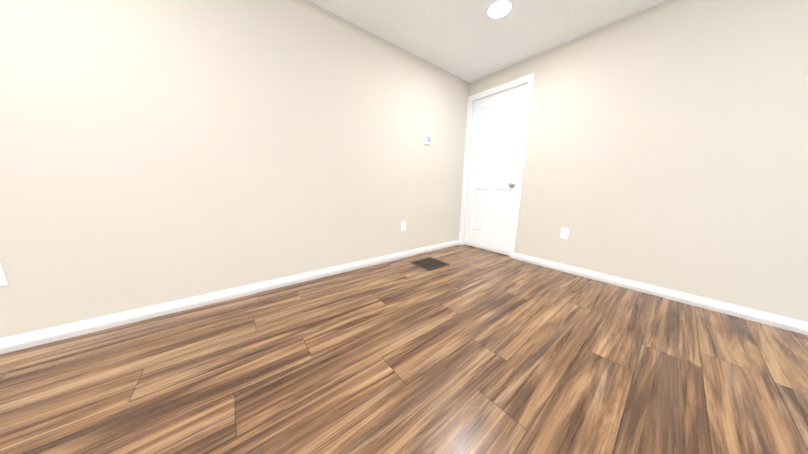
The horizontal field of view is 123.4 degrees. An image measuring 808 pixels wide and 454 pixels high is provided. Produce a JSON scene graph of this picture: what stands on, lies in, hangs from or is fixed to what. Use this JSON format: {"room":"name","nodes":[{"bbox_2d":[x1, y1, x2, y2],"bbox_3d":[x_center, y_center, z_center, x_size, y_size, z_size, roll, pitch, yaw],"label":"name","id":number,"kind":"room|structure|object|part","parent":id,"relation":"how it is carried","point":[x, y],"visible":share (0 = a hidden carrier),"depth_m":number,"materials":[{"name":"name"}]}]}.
{"room":"empty room","nodes":[
{"label":"empty room","id":0,"kind":"room"},
{"bbox_2d":[0,0,468,337],"bbox_3d":[-2.071,-0.481,0.925,7.663,2.258,0.120,-7,13,-38],"label":"wall","id":1,"kind":"structure","parent":0,"point":[153,152],"depth_m":1.44,"materials":[{"name":"paint"}]},
{"bbox_2d":[0,263,7,285],"bbox_3d":[-1.990,0.234,1.047,0.070,0.115,0.009,-7,13,-38],"label":"electrical outlet","id":2,"kind":"object","parent":1,"relation":"attached to","point":[3,280],"visible":1,"depth_m":1.07,"materials":[{"name":"white plastic"}]},
{"bbox_2d":[0,240,459,353],"bbox_3d":[-2.046,0.600,1.070,7.423,0.080,0.014,-7,13,-38],"label":"baseboard","id":3,"kind":"structure","parent":1,"relation":"attached to","point":[12,343],"depth_m":1.46,"materials":[{"name":"white"}]},
{"bbox_2d":[401,221,405,230],"bbox_3d":[-0.004,-0.014,2.606,0.070,0.115,0.009,-7,13,-38],"label":"electrical outlet","id":4,"kind":"object","parent":1,"relation":"attached to","point":[403,225],"visible":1,"depth_m":2.60,"materials":[{"name":"white plastic"}]},
{"bbox_2d":[424,135,431,144],"bbox_3d":[0.288,-1.053,2.628,0.105,0.105,0.026,-7,13,-38],"label":"thermostat","id":5,"kind":"object","parent":1,"relation":"attached to","point":[427,139],"visible":0.94,"depth_m":2.61,"materials":[{"name":"white plastic"}]},
{"bbox_2d":[0,245,807,453],"bbox_3d":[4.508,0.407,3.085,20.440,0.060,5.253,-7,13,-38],"label":"floor","id":6,"kind":"structure","parent":0,"point":[471,350],"depth_m":1.01,"materials":[{"name":"laminate"}]},
{"bbox_2d":[410,257,449,270],"bbox_3d":[0.296,0.417,2.486,0.332,0.004,0.320,-7,13,-38],"label":"floor vent","id":7,"kind":"object","parent":6,"relation":"in","point":[429,263],"visible":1,"depth_m":2.48,"materials":[{"name":"brown metal"}]},
{"bbox_2d":[308,0,666,82],"bbox_3d":[-0.694,-1.337,-0.823,7.844,0.100,4.262,-7,13,-38],"label":"ceiling","id":8,"kind":"structure","parent":0,"point":[469,41],"depth_m":1.90,"materials":[{"name":"white paint"}]},
{"bbox_2d":[486,0,513,18],"bbox_3d":[0.758,-1.727,1.727,0.204,0.006,0.204,-7,13,-38],"label":"recessed light","id":9,"kind":"object","parent":8,"relation":"in","point":[497,9],"visible":1,"depth_m":1.72,"materials":[{"name":"white plastic"}]},
{"bbox_2d":[469,0,807,321],"bbox_3d":[1.826,-0.655,2.217,0.301,2.258,2.689,-7,13,-38],"label":"wall","id":10,"kind":"structure","parent":0,"point":[667,144],"depth_m":1.64,"materials":[{"name":"paint"}]},
{"bbox_2d":[464,83,527,255],"bbox_3d":[1.142,-0.668,2.865,0.100,2.009,0.710,-7,13,-38],"label":"door","id":11,"kind":"structure","parent":10,"relation":"in","point":[497,131],"depth_m":2.84,"materials":[{"name":"white wood"}]},
{"bbox_3d":[1.306,-0.516,2.653,0.066,0.064,0.064,-7,13,-38],"label":"knob","id":12,"kind":"part","parent":11,"relation":"part of","materials":[{"name":"grey metal"}]},
{"bbox_2d":[459,73,534,258],"bbox_3d":[1.172,-0.699,2.884,0.136,2.084,0.840,-7,13,-38],"label":"door frame","id":13,"kind":"structure","parent":10,"relation":"attached to","point":[529,78],"depth_m":2.67,"materials":[{"name":"white wood"}]},
{"bbox_2d":[560,227,568,238],"bbox_3d":[1.677,0.065,2.272,0.009,0.115,0.070,-7,13,-38],"label":"electrical outlet","id":14,"kind":"object","parent":10,"relation":"attached to","point":[564,234],"visible":1,"depth_m":2.27,"materials":[{"name":"white plastic"}]},
{"bbox_2d":[514,253,807,334],"bbox_3d":[1.950,0.496,1.990,0.014,0.080,1.865,-7,13,-38],"label":"baseboard","id":15,"kind":"structure","parent":10,"relation":"attached to","point":[787,323],"depth_m":1.69,"materials":[{"name":"white wood"}]}
]}

